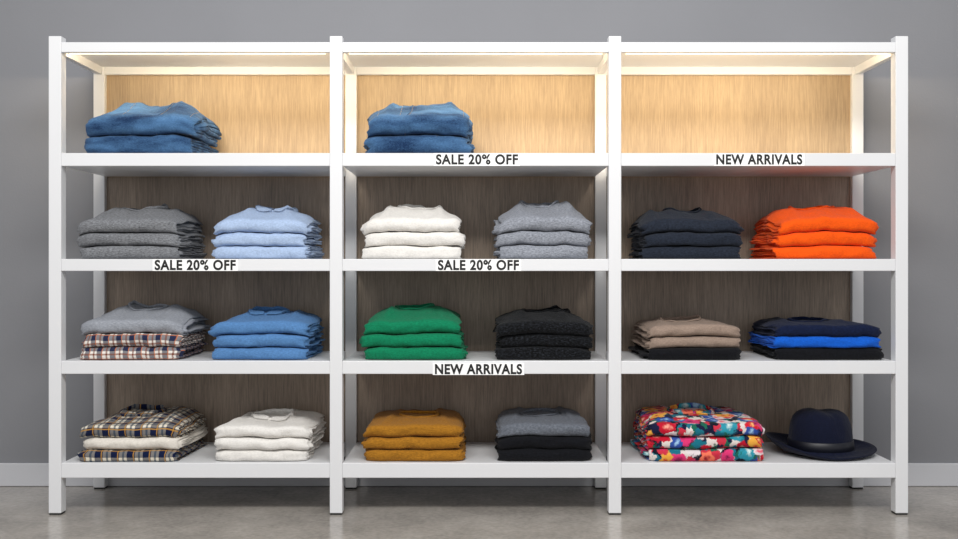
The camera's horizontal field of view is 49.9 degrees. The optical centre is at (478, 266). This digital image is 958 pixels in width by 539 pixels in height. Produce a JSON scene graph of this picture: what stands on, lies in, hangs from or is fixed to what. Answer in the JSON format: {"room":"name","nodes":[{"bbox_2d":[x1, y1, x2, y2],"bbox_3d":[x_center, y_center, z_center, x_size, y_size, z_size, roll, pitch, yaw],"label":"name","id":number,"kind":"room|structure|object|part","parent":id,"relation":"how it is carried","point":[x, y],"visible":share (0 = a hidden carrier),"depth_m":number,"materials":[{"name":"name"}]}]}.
{"room":"shop","nodes":[
{"label":"shop","id":0,"kind":"room"},
{"bbox_2d":[0,0,957,462],"bbox_3d":[0.000,-0.682,4.126,10.000,3.100,0.100,0,0,0],"label":"wall","id":1,"kind":"structure","parent":0,"point":[26,26],"depth_m":4.08,"materials":[{"name":"grey paint"}]},
{"bbox_2d":[0,463,957,485],"bbox_3d":[0.000,0.822,4.070,10.000,0.091,0.012,0,0,0],"label":"baseboard","id":2,"kind":"structure","parent":1,"relation":"attached to","point":[11,474],"depth_m":4.06,"materials":[{"name":"paint"}]},
{"bbox_2d":[0,486,957,538],"bbox_3d":[0.000,0.918,0.638,10.000,0.100,7.076,0,0,0],"label":"floor","id":3,"kind":"structure","parent":0,"point":[111,512],"depth_m":3.61,"materials":[{"name":"concrete"}]},
{"bbox_2d":[49,36,907,514],"bbox_3d":[-0.002,0.030,3.830,3.009,1.676,0.460,0,0,0],"label":"shelving unit","id":4,"kind":"object","parent":3,"relation":"on","point":[614,130],"visible":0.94,"depth_m":4.04,"materials":[{"name":"white paint"}]},
{"bbox_3d":[-1.485,0.027,3.622,0.044,1.670,0.044,0,0,0],"label":"post","id":5,"kind":"part","parent":4,"relation":"part of","materials":[{"name":"white metal"}]},
{"bbox_3d":[-1.485,-0.769,3.831,0.024,0.033,0.374,0,0,0],"label":"rail","id":6,"kind":"part","parent":4,"relation":"part of","materials":[{"name":"white metal"}]},
{"bbox_3d":[-1.485,0.027,4.039,0.044,1.670,0.042,0,0,0],"label":"post","id":7,"kind":"part","parent":4,"relation":"part of","materials":[{"name":"white metal"}]},
{"bbox_2d":[77,404,207,461],"bbox_3d":[-1.236,0.602,3.797,0.385,0.173,0.383,0,0,0],"label":"shirts","id":8,"kind":"object","parent":4,"relation":"on","point":[137,432],"visible":1,"depth_m":3.63,"materials":[{"name":"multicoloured fabric"}]},
{"bbox_2d":[80,300,211,359],"bbox_3d":[-1.226,0.227,3.806,0.386,0.203,0.379,0,0,0],"label":"shirts","id":9,"kind":"object","parent":4,"relation":"on","point":[135,330],"visible":1,"depth_m":3.63,"materials":[{"name":"fabric"}]},
{"bbox_2d":[84,101,221,152],"bbox_3d":[-1.200,-0.507,3.803,0.439,0.220,0.380,0,0,0],"label":"jeans","id":10,"kind":"object","parent":4,"relation":"on","point":[138,127],"visible":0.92,"depth_m":3.63,"materials":[{"name":"blue fabric"}]},
{"bbox_2d":[152,259,237,270],"bbox_3d":[-0.992,-0.007,3.598,0.300,0.041,0.004,0,0,0],"label":"sale sign","id":11,"kind":"object","parent":4,"relation":"attached to","point":[157,264],"visible":1,"depth_m":3.60,"materials":[{"name":"white paper"}]},
{"bbox_3d":[-0.993,-0.770,3.613,0.940,0.035,0.022,0,0,0],"label":"rail","id":12,"kind":"part","parent":4,"relation":"part of","materials":[{"name":"white metal"}]},
{"bbox_3d":[-0.993,-0.007,3.817,0.940,0.042,0.431,0,0,0],"label":"shelf","id":13,"kind":"part","parent":4,"relation":"part of","materials":[{"name":"white metal"}]},
{"bbox_3d":[-0.993,0.712,3.817,0.940,0.052,0.431,0,0,0],"label":"shelf","id":14,"kind":"part","parent":4,"relation":"part of","materials":[{"name":"white metal"}]},
{"bbox_3d":[-0.993,0.352,3.817,0.940,0.046,0.431,0,0,0],"label":"shelf","id":15,"kind":"part","parent":4,"relation":"part of","materials":[{"name":"white metal"}]},
{"bbox_3d":[-0.993,-0.376,3.812,0.940,0.046,0.421,0,0,0],"label":"shelf","id":16,"kind":"part","parent":4,"relation":"part of","materials":[{"name":"white metal"}]},
{"bbox_3d":[-0.993,-0.785,3.823,0.960,0.005,0.398,0,0,0],"label":"panel","id":17,"kind":"part","parent":4,"relation":"part of","materials":[{"name":"white paint"}]},
{"bbox_3d":[-0.993,-0.770,4.030,0.940,0.035,0.016,0,0,0],"label":"rail","id":18,"kind":"part","parent":4,"relation":"part of","materials":[{"name":"white paint"}]},
{"bbox_3d":[-0.993,-0.571,4.046,0.940,0.434,0.012,0,0,0],"label":"panel","id":19,"kind":"part","parent":4,"relation":"part of","materials":[{"name":"brown wood"}]},
{"bbox_3d":[-0.993,0.193,4.046,0.940,1.091,0.012,0,0,0],"label":"panel","id":20,"kind":"part","parent":4,"relation":"part of","materials":[{"name":"brown wood"}]},
{"bbox_2d":[208,306,324,359],"bbox_3d":[-0.776,0.238,3.809,0.379,0.180,0.378,0,0,0],"label":"shirts","id":21,"kind":"object","parent":4,"relation":"on","point":[277,332],"visible":1,"depth_m":3.63,"materials":[{"name":"blue fabric"}]},
{"bbox_2d":[211,205,324,258],"bbox_3d":[-0.773,-0.131,3.805,0.366,0.204,0.376,0,0,0],"label":"shirts","id":22,"kind":"object","parent":4,"relation":"on","point":[259,232],"visible":1,"depth_m":3.63,"materials":[{"name":"blue fabric"}]},
{"bbox_2d":[214,408,325,460],"bbox_3d":[-0.767,0.608,3.795,0.364,0.154,0.380,0,0,0],"label":"shirts","id":23,"kind":"object","parent":4,"relation":"on","point":[284,434],"visible":1,"depth_m":3.62,"materials":[{"name":"white fabric"}]},
{"bbox_3d":[-0.500,0.027,3.622,0.044,1.670,0.044,0,0,0],"label":"post","id":24,"kind":"part","parent":4,"relation":"part of","materials":[{"name":"white metal"}]},
{"bbox_3d":[-0.500,-0.769,3.831,0.024,0.033,0.374,0,0,0],"label":"rail","id":25,"kind":"part","parent":4,"relation":"part of","materials":[{"name":"white metal"}]},
{"bbox_3d":[-0.500,0.027,4.039,0.044,1.670,0.042,0,0,0],"label":"post","id":26,"kind":"part","parent":4,"relation":"part of","materials":[{"name":"white metal"}]},
{"bbox_2d":[363,102,474,152],"bbox_3d":[-0.222,-0.504,3.804,0.421,0.215,0.392,0,0,0],"label":"jeans","id":27,"kind":"object","parent":4,"relation":"on","point":[434,128],"visible":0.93,"depth_m":3.63,"materials":[{"name":"blue fabric"}]},
{"bbox_3d":[-0.012,-0.770,3.613,0.932,0.035,0.022,0,0,0],"label":"rail","id":28,"kind":"part","parent":4,"relation":"part of","materials":[{"name":"white metal"}]},
{"bbox_3d":[-0.012,0.712,3.817,0.932,0.052,0.431,0,0,0],"label":"shelf","id":29,"kind":"part","parent":4,"relation":"part of","materials":[{"name":"white metal"}]},
{"bbox_3d":[-0.012,0.352,3.817,0.932,0.046,0.431,0,0,0],"label":"shelf","id":30,"kind":"part","parent":4,"relation":"part of","materials":[{"name":"white metal"}]},
{"bbox_3d":[-0.012,-0.007,3.817,0.932,0.042,0.431,0,0,0],"label":"shelf","id":31,"kind":"part","parent":4,"relation":"part of","materials":[{"name":"white metal"}]},
{"bbox_3d":[-0.012,-0.376,3.812,0.932,0.046,0.421,0,0,0],"label":"shelf","id":32,"kind":"part","parent":4,"relation":"part of","materials":[{"name":"white metal"}]},
{"bbox_3d":[-0.012,-0.571,4.046,0.932,0.434,0.012,0,0,0],"label":"panel","id":33,"kind":"part","parent":4,"relation":"part of","materials":[{"name":"brown wood"}]},
{"bbox_3d":[-0.012,-0.785,3.823,0.952,0.005,0.398,0,0,0],"label":"panel","id":34,"kind":"part","parent":4,"relation":"part of","materials":[{"name":"white paint"}]},
{"bbox_3d":[-0.012,-0.770,4.030,0.932,0.035,0.016,0,0,0],"label":"rail","id":35,"kind":"part","parent":4,"relation":"part of","materials":[{"name":"white metal"}]},
{"bbox_3d":[-0.012,0.193,4.046,0.932,1.091,0.012,0,0,0],"label":"panel","id":36,"kind":"part","parent":4,"relation":"part of","materials":[{"name":"brown wood"}]},
{"bbox_2d":[434,153,519,165],"bbox_3d":[-0.007,-0.376,3.598,0.303,0.044,0.004,0,0,0],"label":"sale sign","id":37,"kind":"object","parent":4,"relation":"attached to","point":[440,159],"visible":1,"depth_m":3.60,"materials":[{"name":"white"}]},
{"bbox_2d":[433,363,523,374],"bbox_3d":[-0.002,0.357,3.598,0.320,0.041,0.004,0,0,0],"label":"sign","id":38,"kind":"object","parent":4,"relation":"attached to","point":[438,368],"visible":1,"depth_m":3.60,"materials":[{"name":"white"}]},
{"bbox_2d":[436,259,520,270],"bbox_3d":[-0.002,-0.007,3.598,0.300,0.041,0.004,0,0,0],"label":"sale sign","id":39,"kind":"object","parent":4,"relation":"attached to","point":[441,264],"visible":1,"depth_m":3.60,"materials":[{"name":"white paper"}]},
{"bbox_3d":[0.476,0.027,4.039,0.044,1.670,0.042,0,0,0],"label":"post","id":40,"kind":"part","parent":4,"relation":"part of","materials":[{"name":"white metal"}]},
{"bbox_3d":[0.476,-0.769,3.831,0.024,0.033,0.374,0,0,0],"label":"rail","id":41,"kind":"part","parent":4,"relation":"part of","materials":[{"name":"white paint"}]},
{"bbox_3d":[0.476,0.027,3.622,0.044,1.670,0.044,0,0,0],"label":"post","id":42,"kind":"part","parent":4,"relation":"part of","materials":[{"name":"white metal"}]},
{"bbox_2d":[630,402,764,460],"bbox_3d":[0.800,0.598,3.794,0.441,0.174,0.380,0,0,0],"label":"shirts","id":43,"kind":"object","parent":4,"relation":"on","point":[692,431],"visible":1,"depth_m":3.62,"materials":[{"name":"multicoloured fabric"}]},
{"bbox_3d":[0.978,-0.571,4.046,0.960,0.434,0.012,0,0,0],"label":"panel","id":44,"kind":"part","parent":4,"relation":"part of","materials":[{"name":"brown wood"}]},
{"bbox_3d":[0.978,0.193,4.046,0.960,1.091,0.012,0,0,0],"label":"panel","id":45,"kind":"part","parent":4,"relation":"part of","materials":[{"name":"brown wood"}]},
{"bbox_3d":[0.978,-0.770,4.030,0.960,0.035,0.016,0,0,0],"label":"rail","id":46,"kind":"part","parent":4,"relation":"part of","materials":[{"name":"white metal"}]},
{"bbox_3d":[0.978,-0.785,3.823,0.980,0.005,0.398,0,0,0],"label":"panel","id":47,"kind":"part","parent":4,"relation":"part of","materials":[{"name":"white paint"}]},
{"bbox_3d":[0.978,0.712,3.817,0.960,0.052,0.431,0,0,0],"label":"shelf","id":48,"kind":"part","parent":4,"relation":"part of","materials":[{"name":"white metal"}]},
{"bbox_3d":[0.978,0.352,3.817,0.960,0.046,0.431,0,0,0],"label":"shelf","id":49,"kind":"part","parent":4,"relation":"part of","materials":[{"name":"white metal"}]},
{"bbox_3d":[0.978,-0.376,3.812,0.960,0.046,0.421,0,0,0],"label":"shelf","id":50,"kind":"part","parent":4,"relation":"part of","materials":[{"name":"white metal"}]},
{"bbox_3d":[0.978,-0.770,3.613,0.960,0.035,0.022,0,0,0],"label":"rail","id":51,"kind":"part","parent":4,"relation":"part of","materials":[{"name":"white metal"}]},
{"bbox_3d":[0.978,-0.007,3.817,0.960,0.042,0.431,0,0,0],"label":"shelf","id":52,"kind":"part","parent":4,"relation":"part of","materials":[{"name":"white metal"}]},
{"bbox_2d":[714,153,804,165],"bbox_3d":[0.980,-0.376,3.598,0.317,0.044,0.004,0,0,0],"label":"sign","id":53,"kind":"object","parent":4,"relation":"attached to","point":[720,159],"visible":1,"depth_m":3.60,"materials":[{"name":"white"}]},
{"bbox_2d":[765,408,876,460],"bbox_3d":[1.263,0.604,3.805,0.393,0.162,0.385,0,0,0],"label":"hat","id":54,"kind":"object","parent":4,"relation":"on","point":[825,434],"visible":1,"depth_m":3.72,"materials":[{"name":"blue fabric"}]},
{"bbox_3d":[1.480,0.027,4.039,0.044,1.670,0.042,0,0,0],"label":"post","id":55,"kind":"part","parent":4,"relation":"part of","materials":[{"name":"white metal"}]},
{"bbox_3d":[1.480,-0.769,3.831,0.024,0.033,0.374,0,0,0],"label":"rail","id":56,"kind":"part","parent":4,"relation":"part of","materials":[{"name":"white paint"}]},
{"bbox_3d":[1.480,0.027,3.622,0.044,1.670,0.044,0,0,0],"label":"post","id":57,"kind":"part","parent":4,"relation":"part of","materials":[{"name":"white metal"}]}
]}

